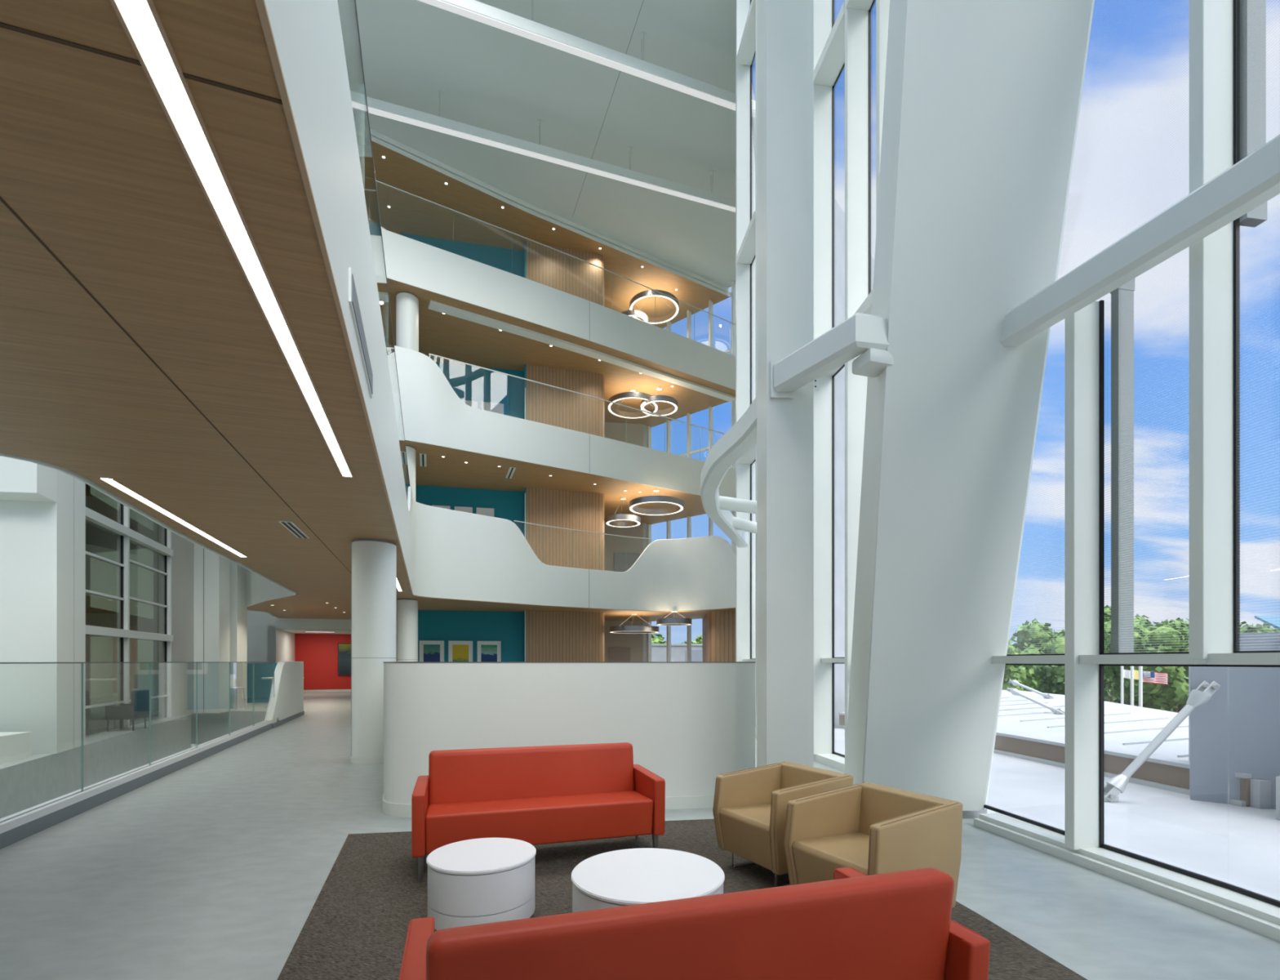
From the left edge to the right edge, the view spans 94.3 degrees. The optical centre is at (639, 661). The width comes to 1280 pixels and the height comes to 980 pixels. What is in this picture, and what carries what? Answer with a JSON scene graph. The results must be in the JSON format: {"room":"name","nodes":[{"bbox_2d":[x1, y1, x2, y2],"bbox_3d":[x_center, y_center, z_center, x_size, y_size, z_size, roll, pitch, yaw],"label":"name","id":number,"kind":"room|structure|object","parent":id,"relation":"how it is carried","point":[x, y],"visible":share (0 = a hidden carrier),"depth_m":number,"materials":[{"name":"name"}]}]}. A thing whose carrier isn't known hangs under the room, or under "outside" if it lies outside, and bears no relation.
{"room":"atrium lounge","nodes":[
{"label":"atrium lounge","id":0,"kind":"room"},
{"bbox_2d":[0,455,57,502],"bbox_3d":[-11.494,-3.670,9.669,3.529,1.920,0.694,0,0,-7],"label":"beam","id":1,"kind":"structure","parent":0,"point":[20,479],"depth_m":9.54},
{"bbox_2d":[0,470,85,754],"bbox_3d":[-11.760,-2.980,11.050,3.352,9.100,2.433,0,0,-9],"label":"wall pier","id":2,"kind":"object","parent":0,"point":[37,537],"visible":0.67,"depth_m":10.07,"materials":[{"name":"paint"}]},
{"bbox_2d":[85,483,90,715],"bbox_3d":[-15.200,-2.980,14.450,0.222,9.100,6.416,0,0,-20],"label":"wall","id":3,"kind":"structure","parent":0,"point":[87,486],"depth_m":17.36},
{"bbox_2d":[85,490,153,553],"bbox_3d":[-13.900,-3.405,14.850,2.494,0.450,6.560,0,0,-20],"label":"ceiling","id":4,"kind":"structure","parent":0,"point":[99,539],"depth_m":15.14,"materials":[{"name":"brown paint"}]},
{"bbox_2d":[85,605,153,636],"bbox_3d":[-13.900,-0.955,14.850,2.494,0.450,6.560,0,0,-20],"label":"ceiling","id":5,"kind":"structure","parent":0,"point":[95,616],"depth_m":13.94,"materials":[{"name":"brown paint"}]},
{"bbox_2d":[153,521,193,716],"bbox_3d":[-13.750,-2.980,17.700,0.582,9.100,2.207,0,0,-14],"label":"wall","id":6,"kind":"structure","parent":0,"point":[182,559],"depth_m":17.11,"materials":[{"name":"grey"}]},
{"bbox_2d":[85,502,173,735],"bbox_3d":[-12.255,-2.993,14.247,0.200,9.125,5.372,0,0,-22],"label":"window","id":7,"kind":"structure","parent":6,"relation":"in","point":[126,534],"depth_m":14.03,"materials":[{"name":"white metal"}]},
{"bbox_2d":[193,542,230,712],"bbox_3d":[-13.330,-2.980,18.375,1.140,9.100,0.750,0,0,0],"label":"wall","id":8,"kind":"structure","parent":0,"point":[216,567],"depth_m":18.00,"materials":[{"name":"paint"}]},
{"bbox_2d":[90,486,351,700],"bbox_3d":[-17.400,-2.980,25.288,16.236,9.100,0.316,0,0,-19],"label":"wall","id":9,"kind":"structure","parent":0,"point":[104,576],"depth_m":24.06,"materials":[{"name":"paint"}]},
{"bbox_2d":[230,560,247,708],"bbox_3d":[-13.650,-2.980,20.000,0.485,9.100,0.946,0,0,-14],"label":"wall","id":10,"kind":"structure","parent":0,"point":[238,610],"depth_m":19.73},
{"bbox_2d":[247,662,277,702],"bbox_3d":[-15.600,0.820,22.375,4.067,1.500,0.148,0,0,-9],"label":"wall partition","id":11,"kind":"structure","parent":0,"point":[262,687],"depth_m":22.48,"materials":[{"name":"teal"}]},
{"bbox_2d":[267,626,294,662],"bbox_3d":[-14.325,0.020,28.669,5.625,3.100,4.638,0,0,-19],"label":"wall","id":12,"kind":"structure","parent":0,"point":[286,640],"depth_m":27.31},
{"bbox_2d":[264,661,303,728],"bbox_3d":[-9.354,0.785,15.703,0.160,1.570,3.897,0,0,-20],"label":"wall","id":13,"kind":"structure","parent":0,"point":[287,701],"depth_m":15.41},
{"bbox_2d":[277,628,351,634],"bbox_3d":[-14.350,-1.470,28.710,5.711,0.120,4.544,0,0,-19],"label":"ceiling","id":14,"kind":"structure","parent":0,"point":[295,631],"depth_m":28.14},
{"bbox_2d":[294,633,351,689],"bbox_3d":[-14.550,0.020,31.217,9.553,3.100,0.316,0,0,-19],"label":"wall","id":15,"kind":"structure","parent":0,"point":[318,652],"depth_m":30.42,"materials":[{"name":"red"}]},
{"bbox_2d":[337,643,351,675],"bbox_3d":[-14.683,-0.105,30.940,1.900,1.650,0.061,0,0,-19],"label":"framed picture","id":16,"kind":"object","parent":15,"relation":"attached to","point":[344,649],"visible":0.4,"depth_m":30.71,"materials":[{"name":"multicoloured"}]},
{"bbox_2d":[0,0,735,621],"bbox_3d":[-5.400,-2.440,17.998,21.200,1.120,44.003,0,0,0],"label":"ceiling","id":17,"kind":"structure","parent":0,"point":[92,162],"depth_m":3.15,"materials":[{"name":"brown wood"}]},
{"bbox_2d":[0,22,282,104],"bbox_3d":[-4.595,-1.880,0.790,7.227,0.006,0.015,0,0,-20],"label":"trim","id":18,"kind":"structure","parent":17,"relation":"attached to","point":[4,25],"depth_m":1.84,"materials":[{"name":"brown"}]},
{"bbox_2d":[98,477,248,557],"bbox_3d":[-6.302,-1.875,8.393,0.124,0.010,4.853,0,0,-20],"label":"recessed light","id":19,"kind":"object","parent":17,"relation":"in","point":[113,482],"visible":1,"depth_m":7.48,"materials":[{"name":"white"}]},
{"bbox_2d":[110,0,353,477],"bbox_3d":[-1.849,-1.875,2.840,0.111,0.010,6.762,0,0,-19],"label":"recessed light","id":20,"kind":"object","parent":17,"relation":"in","point":[140,20],"visible":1,"depth_m":2.29,"materials":[{"name":"white"}]},
{"bbox_2d":[405,444,415,501],"bbox_3d":[-7.100,-4.725,17.950,0.612,3.450,0.612,0,0,0],"label":"round column","id":21,"kind":"structure","parent":17,"relation":"on","point":[411,451],"depth_m":17.80,"materials":[{"name":"paint"}]},
{"bbox_2d":[609,613,658,633],"bbox_3d":[-0.224,-1.510,23.342,1.950,0.740,1.950,0,0,0],"label":"pendant","id":22,"kind":"object","parent":17,"relation":"hanging from","point":[620,628],"visible":1,"depth_m":22.63,"materials":[{"name":"silver metal"}]},
{"bbox_2d":[656,610,691,625],"bbox_3d":[1.265,-1.620,22.014,1.300,0.520,1.300,0,0,0],"label":"pendant","id":23,"kind":"object","parent":17,"relation":"hanging from","point":[674,620],"visible":1,"depth_m":21.52,"materials":[{"name":"silver metal"}]},
{"bbox_2d":[0,0,735,617],"bbox_3d":[-5.651,-3.220,10.477,20.721,2.700,29.047,0,0,0],"label":"fascia","id":24,"kind":"structure","parent":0,"point":[448,553],"depth_m":11.14,"materials":[{"name":"paint"}]},
{"bbox_2d":[0,195,351,573],"bbox_3d":[-3.853,-1.880,6.030,0.012,0.006,14.037,0,0,-19],"label":"trim","id":25,"kind":"structure","parent":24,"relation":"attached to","point":[4,202],"depth_m":3.34,"materials":[{"name":"brown"}]},
{"bbox_2d":[348,266,373,398],"bbox_3d":[-1.928,-2.210,4.121,0.026,0.200,1.360,0,0,-20],"label":"air vent","id":26,"kind":"object","parent":24,"relation":"in","point":[353,297],"visible":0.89,"depth_m":3.89,"materials":[{"name":"white metal"}]},
{"bbox_2d":[337,0,409,508],"bbox_3d":[-2.671,-3.986,6.064,0.020,1.192,20.180,0,0,-19],"label":"glass railing","id":27,"kind":"object","parent":24,"relation":"on","point":[347,8],"visible":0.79,"depth_m":5.15,"materials":[{"name":"teal"}]},
{"bbox_2d":[255,0,735,611],"bbox_3d":[-0.901,-1.877,9.096,11.030,0.015,26.204,0,0,0],"label":"trim","id":28,"kind":"structure","parent":24,"relation":"attached to","point":[260,4],"depth_m":2.44,"materials":[{"name":"white paint"}]},
{"bbox_2d":[647,621,691,661],"bbox_3d":[2.193,-0.155,26.455,4.660,3.450,0.220,0,0,40],"label":"window","id":29,"kind":"structure","parent":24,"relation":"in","point":[668,627],"depth_m":27.14,"materials":[{"name":"white metal"}]},
{"bbox_2d":[647,511,735,551],"bbox_3d":[2.193,-4.725,26.455,4.660,3.450,0.220,0,0,40],"label":"window","id":30,"kind":"structure","parent":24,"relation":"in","point":[689,518],"depth_m":26.45,"materials":[{"name":"white metal"}]},
{"bbox_2d":[395,291,418,351],"bbox_3d":[-7.050,-9.295,18.000,0.652,3.450,0.652,0,0,0],"label":"round column","id":31,"kind":"structure","parent":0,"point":[406,303],"depth_m":17.73,"materials":[{"name":"paint"}]},
{"bbox_2d":[400,232,523,661],"bbox_3d":[-6.605,-7.030,22.227,4.437,17.200,0.304,0,0,-12],"label":"wall","id":32,"kind":"structure","parent":0,"point":[468,382],"depth_m":22.21,"materials":[{"name":"teal"}]},
{"bbox_2d":[419,640,444,661],"bbox_3d":[-7.641,-0.175,21.793,0.860,1.170,0.060,0,0,-12],"label":"framed picture","id":33,"kind":"object","parent":32,"relation":"attached to","point":[429,651],"visible":0.6,"depth_m":21.79,"materials":[{"name":"white"}]},
{"bbox_2d":[423,644,439,661],"bbox_3d":[-7.640,-0.175,21.791,0.580,0.890,0.007,0,0,-12],"label":"artwork","id":34,"kind":"object","parent":33,"relation":"attached to","point":[431,651],"depth_m":21.79},
{"bbox_2d":[448,640,472,661],"bbox_3d":[-6.647,-0.175,22.011,0.860,1.170,0.060,0,0,-12],"label":"framed picture","id":35,"kind":"object","parent":32,"relation":"attached to","point":[458,651],"visible":0.6,"depth_m":22.00,"materials":[{"name":"white"}]},
{"bbox_2d":[452,644,468,661],"bbox_3d":[-6.646,-0.175,22.009,0.580,0.890,0.007,0,0,-12],"label":"artwork","id":36,"kind":"object","parent":35,"relation":"attached to","point":[460,651],"depth_m":22.00},
{"bbox_2d":[477,640,501,661],"bbox_3d":[-5.646,-0.175,22.230,0.860,1.170,0.060,0,0,-12],"label":"framed picture","id":37,"kind":"object","parent":32,"relation":"attached to","point":[487,651],"visible":0.6,"depth_m":22.23,"materials":[{"name":"white"}]},
{"bbox_2d":[480,644,497,661],"bbox_3d":[-5.645,-0.175,22.228,0.580,0.890,0.007,0,0,-12],"label":"artwork","id":38,"kind":"object","parent":37,"relation":"attached to","point":[488,652],"depth_m":22.22},
{"bbox_2d":[523,240,526,661],"bbox_3d":[-4.319,-7.030,22.299,0.071,17.200,0.603,0,0,-15],"label":"wall","id":39,"kind":"structure","parent":0,"point":[525,242],"depth_m":22.12,"materials":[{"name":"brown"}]},
{"bbox_2d":[370,134,731,328],"bbox_3d":[-7.950,-15.680,24.200,24.100,0.180,19.600,0,0,0],"label":"ceiling","id":40,"kind":"structure","parent":0,"point":[409,214],"depth_m":21.26,"materials":[{"name":"brown wood"}]},
{"bbox_2d":[629,289,679,324],"bbox_3d":[0.603,-15.240,25.168,2.100,0.700,2.100,0,0,0],"label":"pendant","id":41,"kind":"object","parent":40,"relation":"hanging from","point":[648,293],"visible":0.9,"depth_m":24.69,"materials":[{"name":"silver metal"}]},
{"bbox_2d":[355,0,755,288],"bbox_3d":[-8.350,-16.130,23.500,27.300,0.400,21.000,0,0,0],"label":"ceiling","id":42,"kind":"structure","parent":0,"point":[489,77],"depth_m":16.95,"materials":[{"name":"paint"}]},
{"bbox_2d":[366,89,735,212],"bbox_3d":[-4.216,-15.415,17.122,19.345,1.030,0.184,0,0,-19],"label":"linear pendant","id":43,"kind":"object","parent":42,"relation":"hanging from","point":[378,107],"visible":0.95,"depth_m":17.50,"materials":[{"name":"grey"}]},
{"bbox_2d":[417,0,755,117],"bbox_3d":[-4.426,-15.415,13.515,18.658,1.030,0.185,0,0,-19],"label":"linear pendant","id":44,"kind":"object","parent":42,"relation":"hanging from","point":[474,10],"visible":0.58,"depth_m":14.56,"materials":[{"name":"grey"}]},
{"bbox_2d":[404,440,706,524],"bbox_3d":[-7.403,-7.010,23.800,25.194,1.120,20.400,0,0,0],"label":"ceiling","id":45,"kind":"structure","parent":0,"point":[482,471],"depth_m":21.09,"materials":[{"name":"brown wood"}]},
{"bbox_2d":[605,497,640,527],"bbox_3d":[-0.660,-5.945,23.439,1.370,1.010,1.370,0,0,0],"label":"pendant","id":46,"kind":"object","parent":45,"relation":"hanging from","point":[611,520],"visible":1,"depth_m":23.21,"materials":[{"name":"silver metal"}]},
{"bbox_2d":[629,488,684,515],"bbox_3d":[0.615,-6.095,22.331,2.050,0.710,2.050,0,0,0],"label":"pendant","id":47,"kind":"object","parent":45,"relation":"hanging from","point":[680,504],"visible":1,"depth_m":22.00,"materials":[{"name":"silver metal"}]},
{"bbox_2d":[381,228,735,389],"bbox_3d":[-3.879,-11.711,19.267,21.476,1.377,0.358,0,0,-32],"label":"wall","id":48,"kind":"structure","parent":0,"point":[408,260],"depth_m":19.51,"materials":[{"name":"paint"}]},
{"bbox_2d":[375,179,735,354],"bbox_3d":[-3.356,-13.044,19.566,20.270,1.368,0.240,0,0,-32],"label":"glass railing","id":49,"kind":"object","parent":48,"relation":"on","point":[375,180],"visible":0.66,"depth_m":19.97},
{"bbox_2d":[428,299,735,402],"bbox_3d":[-0.778,-10.980,21.833,13.465,0.100,0.482,0,0,-33],"label":"trim","id":50,"kind":"structure","parent":48,"relation":"attached to","point":[433,305],"depth_m":20.68,"materials":[{"name":"white metal"}]},
{"bbox_2d":[386,277,735,426],"bbox_3d":[-7.403,-11.580,23.800,25.194,1.120,20.400,0,0,0],"label":"ceiling","id":51,"kind":"structure","parent":0,"point":[446,335],"depth_m":21.29,"materials":[{"name":"brown wood"}]},
{"bbox_2d":[607,388,657,418],"bbox_3d":[-0.289,-10.655,24.143,2.050,0.730,2.050,0,0,0],"label":"pendant","id":52,"kind":"object","parent":51,"relation":"hanging from","point":[633,393],"visible":0.89,"depth_m":23.90,"materials":[{"name":"silver metal"}]},
{"bbox_2d":[640,386,677,416],"bbox_3d":[0.774,-10.605,23.944,1.500,0.830,1.500,0,0,0],"label":"pendant","id":53,"kind":"object","parent":51,"relation":"hanging from","point":[665,398],"visible":0.94,"depth_m":23.70,"materials":[{"name":"silver metal"}]},
{"bbox_2d":[394,345,735,497],"bbox_3d":[-3.879,-7.796,19.267,21.476,2.687,0.358,0,0,-32],"label":"wall","id":54,"kind":"structure","parent":0,"point":[433,412],"depth_m":19.08,"materials":[{"name":"paint"}]},
{"bbox_2d":[428,353,733,467],"bbox_3d":[-0.526,-8.473,21.310,13.623,1.365,0.149,0,0,-33],"label":"glass railing","id":55,"kind":"object","parent":54,"relation":"on","point":[536,382],"visible":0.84,"depth_m":19.94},
{"bbox_2d":[526,240,604,661],"bbox_3d":[-3.270,-7.030,24.915,3.301,17.200,5.137,0,0,-14],"label":"wall","id":56,"kind":"structure","parent":0,"point":[551,636],"depth_m":22.41,"materials":[{"name":"brown wood"}]},
{"bbox_2d":[369,128,729,293],"bbox_3d":[-4.708,-15.830,20.106,20.134,0.200,0.491,0,0,-33],"label":"trim","id":57,"kind":"structure","parent":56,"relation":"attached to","point":[379,135],"depth_m":20.76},
{"bbox_2d":[383,662,755,804],"bbox_3d":[-3.778,0.792,10.533,3.385,1.555,12.558,0,0,-36],"label":"wall","id":58,"kind":"structure","parent":0,"point":[689,725],"depth_m":6.17,"materials":[{"name":"paint"}]},
{"bbox_2d":[382,793,714,817],"bbox_3d":[-3.831,1.505,10.477,3.308,0.130,12.572,0,0,-37],"label":"baseboard","id":59,"kind":"structure","parent":58,"relation":"attached to","point":[401,810],"depth_m":6.30,"materials":[{"name":"white metal"}]},
{"bbox_2d":[382,661,755,662],"bbox_3d":[-3.777,0.009,10.533,3.392,0.011,12.562,0,0,-36],"label":"trim","id":60,"kind":"structure","parent":58,"relation":"on","point":[383,661],"depth_m":6.15,"materials":[{"name":"silver metal"}]},
{"bbox_2d":[604,422,647,661],"bbox_3d":[-1.083,-7.030,27.634,3.153,17.200,0.645,0,0,-14],"label":"wall","id":61,"kind":"structure","parent":0,"point":[633,433],"depth_m":27.48,"materials":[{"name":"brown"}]},
{"bbox_2d":[608,647,630,661],"bbox_3d":[-0.947,0.470,27.356,1.000,2.200,0.109,0,0,-8],"label":"door","id":62,"kind":"structure","parent":61,"relation":"in","point":[615,654],"depth_m":27.35,"materials":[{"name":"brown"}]},
{"bbox_2d":[613,552,639,571],"bbox_3d":[-0.600,-3.980,27.380,1.200,2.000,0.060,0,0,-8],"label":"door","id":63,"kind":"structure","parent":61,"relation":"in","point":[623,562],"depth_m":27.33,"materials":[{"name":"grey"}]},
{"bbox_2d":[647,400,735,468],"bbox_3d":[2.193,-9.295,26.455,4.660,3.450,0.220,0,0,40],"label":"window","id":64,"kind":"structure","parent":61,"relation":"in","point":[689,452],"depth_m":26.38,"materials":[{"name":"white metal"}]},
{"bbox_2d":[666,280,735,355],"bbox_3d":[2.193,-14.035,26.455,4.660,3.790,0.220,0,0,40],"label":"window","id":65,"kind":"structure","parent":61,"relation":"in","point":[733,283],"depth_m":25.62,"materials":[{"name":"white metal"}]},
{"bbox_2d":[0,691,1279,979],"bbox_3d":[-9.000,2.120,17.000,32.000,1.100,46.000,0,0,0],"label":"floor","id":66,"kind":"structure","parent":0,"point":[215,867],"depth_m":4.37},
{"bbox_2d":[0,731,31,763],"bbox_3d":[-11.648,1.360,9.050,3.623,0.420,1.345,0,0,-16],"label":"plinth","id":67,"kind":"object","parent":66,"relation":"on","point":[14,745],"visible":1,"depth_m":9.39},
{"bbox_2d":[103,688,149,731],"bbox_3d":[-11.736,1.115,13.604,0.630,0.910,0.680,0,0,-15],"label":"lounge chair","id":68,"kind":"object","parent":66,"relation":"on","point":[139,707],"visible":0.97,"depth_m":13.38,"materials":[{"name":"grey"}]},
{"bbox_2d":[0,661,279,848],"bbox_3d":[-6.488,0.789,7.890,0.140,1.562,14.296,0,0,-20],"label":"glass railing","id":69,"kind":"object","parent":66,"relation":"on","point":[15,827],"visible":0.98,"depth_m":6.73,"materials":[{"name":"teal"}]},
{"bbox_2d":[351,537,396,764],"bbox_3d":[-4.200,-0.155,9.380,0.662,3.450,0.662,0,0,0],"label":"round column","id":70,"kind":"structure","parent":66,"relation":"on","point":[373,561],"depth_m":9.10,"materials":[{"name":"paint"}]},
{"bbox_2d":[396,598,417,661],"bbox_3d":[-7.050,-0.155,18.000,0.612,3.450,0.612,0,0,0],"label":"round column","id":71,"kind":"structure","parent":66,"relation":"on","point":[406,608],"depth_m":17.75,"materials":[{"name":"paint"}]},
{"bbox_2d":[277,818,1087,979],"bbox_3d":[-0.082,1.564,3.284,4.408,0.012,4.876,0,0,-9],"label":"area rug","id":72,"kind":"object","parent":66,"relation":"on","point":[356,927],"visible":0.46,"depth_m":3.81,"materials":[{"name":"carpet"}]},
{"bbox_2d":[426,837,536,929],"bbox_3d":[-0.955,1.359,3.600,0.640,0.395,0.640,0,0,0],"label":"table","id":73,"kind":"object","parent":72,"relation":"on","point":[482,880],"visible":0.91,"depth_m":3.37,"materials":[{"name":"plastic"}]},
{"bbox_2d":[411,742,665,882],"bbox_3d":[-0.801,1.137,4.738,1.861,0.841,0.750,0,0,-17],"label":"sofa","id":74,"kind":"object","parent":72,"relation":"on","point":[543,794],"visible":0.99,"depth_m":4.69,"materials":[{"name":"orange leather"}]},
{"bbox_2d":[571,848,724,912],"bbox_3d":[0.043,1.359,3.280,0.840,0.395,0.840,0,0,0],"label":"table","id":75,"kind":"object","parent":72,"relation":"on","point":[631,876],"visible":0.53,"depth_m":3.18,"materials":[{"name":"plastic"}]},
{"bbox_2d":[398,866,990,979],"bbox_3d":[0.170,1.137,2.056,1.861,0.841,0.750,0,0,-17],"label":"sofa","id":76,"kind":"object","parent":72,"relation":"on","point":[855,924],"visible":1,"depth_m":1.79,"materials":[{"name":"red leather"}]},
{"bbox_2d":[712,761,853,886],"bbox_3d":[1.050,1.188,4.400,0.758,0.738,0.710,0,0,-29],"label":"armchair","id":77,"kind":"object","parent":72,"relation":"on","point":[749,809],"visible":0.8,"depth_m":4.37,"materials":[{"name":"beige leather"}]},
{"bbox_2d":[783,782,962,907],"bbox_3d":[1.390,1.188,3.580,0.758,0.738,0.710,0,0,-29],"label":"armchair","id":78,"kind":"object","parent":72,"relation":"on","point":[868,828],"visible":0.6,"depth_m":3.53,"materials":[{"name":"beige leather"}]},
{"bbox_2d":[756,0,813,766],"bbox_3d":[1.440,-7.230,5.930,0.455,17.600,0.460,0,0,0],"label":"square column","id":79,"kind":"structure","parent":66,"relation":"on","point":[784,28],"depth_m":5.70,"materials":[{"name":"paint"}]},
{"bbox_2d":[755,732,844,771],"bbox_3d":[2.848,1.515,9.889,0.369,0.110,7.144,0,0,-7],"label":"trim","id":80,"kind":"structure","parent":66,"relation":"on","point":[833,760],"depth_m":8.96,"materials":[{"name":"paint"}]},
{"bbox_2d":[844,0,1094,818],"bbox_3d":[2.622,-5.030,4.589,1.518,13.200,4.157,0,0,5],"label":"column","id":81,"kind":"structure","parent":66,"relation":"on","point":[983,98],"depth_m":4.94,"materials":[{"name":"grey"}]},
{"bbox_2d":[770,312,893,398],"bbox_3d":[1.708,-2.665,5.315,0.426,0.430,1.158,0,0,-31],"label":"beam","id":82,"kind":"structure","parent":81,"relation":"attached to","point":[864,335],"depth_m":5.04,"materials":[{"name":"white metal"}]},
{"bbox_2d":[1000,133,1279,346],"bbox_3d":[3.479,-2.720,2.258,0.507,0.260,5.539,0,0,-6],"label":"beam","id":83,"kind":"structure","parent":81,"relation":"attached to","point":[1254,180],"depth_m":3.78,"materials":[{"name":"white metal"}]},
{"bbox_2d":[973,813,1279,941],"bbox_3d":[3.635,1.535,1.960,0.579,0.070,7.524,0,0,-2],"label":"trim","id":84,"kind":"structure","parent":66,"relation":"on","point":[1259,925],"depth_m":4.07,"materials":[{"name":"white metal"}]},
{"bbox_2d":[702,610,735,661],"bbox_3d":[3.816,-0.155,24.000,2.368,3.450,6.000,0,0,0],"label":"wall","id":85,"kind":"structure","parent":0,"point":[718,627],"depth_m":22.20,"materials":[{"name":"brown wood"}]},
{"bbox_2d":[735,9,755,661],"bbox_3d":[3.709,-7.230,19.149,0.485,17.600,11.256,0,0,14],"label":"wall","id":86,"kind":"structure","parent":0,"point":[753,146],"depth_m":18.03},
{"bbox_2d":[736,0,1279,906],"bbox_3d":[3.240,-7.280,5.952,0.774,17.500,15.653,0,0,-5],"label":"window","id":87,"kind":"structure","parent":86,"relation":"in","point":[1214,24],"depth_m":4.66,"materials":[{"name":"white metal"}]},
{"bbox_2d":[700,395,756,547],"bbox_3d":[1.754,-2.700,9.752,1.502,0.300,7.132,0,0,16],"label":"beam","id":88,"kind":"structure","parent":87,"relation":"attached to","point":[737,441],"depth_m":8.46,"materials":[{"name":"white metal"}]},
{"bbox_2d":[1110,278,1134,653],"bbox_3d":[3.724,-1.551,4.584,0.150,3.002,0.068,0,0,-10],"label":"mullion","id":89,"kind":"object","parent":87,"relation":"attached to","point":[1122,297],"visible":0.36,"depth_m":4.55,"materials":[{"name":"grey"}]},
{"bbox_2d":[1239,0,1267,226],"bbox_3d":[3.870,-9.105,3.761,0.150,12.650,0.068,0,0,-8],"label":"mullion","id":90,"kind":"object","parent":87,"relation":"attached to","point":[1252,12],"visible":0.58,"depth_m":3.73,"materials":[{"name":"grey"}]},
{"bbox_2d":[834,198,874,728],"bbox_3d":[8.500,-3.930,22.600,0.499,23.000,8.475,0,0,40],"label":"wall","id":91,"kind":"structure","parent":0,"point":[839,215],"depth_m":20.12,"materials":[{"name":"paint"}]},
{"label":"outside","id":92,"kind":"structure","parent":0,"visible":0},
{"bbox_2d":[844,689,1271,808],"bbox_3d":[10.751,2.205,18.099,8.562,1.730,23.746,0,0,19],"label":"roof","id":93,"kind":"structure","parent":92,"point":[1128,727],"depth_m":12.53,"materials":[{"name":"grey"}]},
{"bbox_2d":[1006,687,1064,714],"bbox_3d":[10.624,1.066,15.941,0.234,0.672,1.563,0,0,-22],"label":"rod","id":94,"kind":"object","parent":93,"relation":"on","point":[1056,710],"visible":0.86,"depth_m":15.90,"materials":[{"name":"grey"}]},
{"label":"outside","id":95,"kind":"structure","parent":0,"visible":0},
{"bbox_3d":[50.000,7.670,120.000,400.000,0.200,360.000,0,0,0],"label":"ground","id":96,"kind":"structure","parent":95,"visible":0},
{"bbox_2d":[651,643,702,661],"bbox_3d":[3.200,3.107,48.000,4.800,8.925,5.200,0,0,0],"label":"outbuilding","id":97,"kind":"structure","parent":96,"relation":"on","point":[659,651],"depth_m":45.51,"materials":[{"name":"grey"}]},
{"bbox_2d":[1002,640,1041,691],"bbox_3d":[24.183,2.877,41.062,5.293,9.400,5.460,0,0,0],"label":"tree","id":98,"kind":"object","parent":96,"relation":"on","point":[1021,673],"visible":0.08,"depth_m":38.99,"materials":[{"name":"green plant"}]},
{"bbox_2d":[1009,617,1064,666],"bbox_3d":[35.178,1.890,51.326,7.468,11.377,6.646,0,0,16],"label":"tree","id":99,"kind":"object","parent":96,"relation":"on","point":[1035,637],"visible":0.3,"depth_m":51.00,"materials":[{"name":"green plant"}]},
{"bbox_2d":[1024,665,1111,701],"bbox_3d":[30.842,3.558,43.095,4.278,8.037,5.487,0,0,-14],"label":"tree","id":100,"kind":"object","parent":96,"relation":"on","point":[1051,677],"visible":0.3,"depth_m":42.60,"materials":[{"name":"green plant"}]},
{"bbox_2d":[1104,604,1155,702],"bbox_3d":[56.404,0.331,71.269,8.471,14.500,9.518,0,0,-25],"label":"tree","id":101,"kind":"object","parent":96,"relation":"on","point":[1141,620],"visible":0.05,"depth_m":68.97,"materials":[{"name":"green plant"}]},
{"bbox_2d":[1104,618,1188,710],"bbox_3d":[37.382,2.237,43.811,6.204,10.682,6.015,0,0,-28],"label":"tree","id":102,"kind":"object","parent":96,"relation":"on","point":[1161,638],"visible":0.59,"depth_m":42.33,"materials":[{"name":"green plant"}]},
{"bbox_2d":[1138,666,1167,706],"bbox_3d":[23.396,3.645,27.000,1.397,7.850,0.237,0,0,0],"label":"flagpole","id":103,"kind":"object","parent":96,"relation":"on","point":[1151,677],"visible":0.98,"depth_m":26.95,"materials":[{"name":"white"}]},
{"bbox_2d":[1160,617,1189,712],"bbox_3d":[49.534,1.723,54.512,6.842,11.712,7.688,0,0,-12],"label":"tree","id":104,"kind":"object","parent":96,"relation":"on","point":[1180,622],"visible":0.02,"depth_m":54.81,"materials":[{"name":"green plant"}]},
{"bbox_2d":[1240,621,1279,632],"bbox_3d":[63.982,1.671,62.584,6.217,11.819,8.136,0,0,-40],"label":"tree","id":105,"kind":"object","parent":96,"relation":"on","point":[1265,627],"visible":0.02,"depth_m":60.77,"materials":[{"name":"green plant"}]},
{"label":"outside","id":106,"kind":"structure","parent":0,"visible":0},
{"bbox_2d":[834,728,1279,900],"bbox_3d":[6.008,1.880,4.940,6.018,0.380,20.194,0,0,-3],"label":"pavement","id":107,"kind":"structure","parent":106,"point":[1235,845],"depth_m":6.25,"materials":[{"name":"concrete"}]},
{"bbox_2d":[836,711,1252,806],"bbox_3d":[6.415,1.500,11.150,0.825,0.380,8.639,0,0,-13],"label":"wall","id":108,"kind":"structure","parent":107,"relation":"on","point":[1166,773],"depth_m":8.53,"materials":[{"name":"brown"}]},
{"bbox_2d":[1104,680,1220,801],"bbox_3d":[6.192,0.963,7.127,1.276,1.460,0.234,0,0,8],"label":"rod","id":109,"kind":"object","parent":107,"relation":"on","point":[1202,695],"visible":0.89,"depth_m":7.10,"materials":[{"name":"grey"}]},
{"bbox_2d":[1188,631,1279,819],"bbox_3d":[8.910,0.680,6.500,4.380,2.020,4.200,0,0,0],"label":"building wall","id":110,"kind":"structure","parent":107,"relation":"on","point":[1237,730],"depth_m":7.00,"materials":[{"name":"grey"}]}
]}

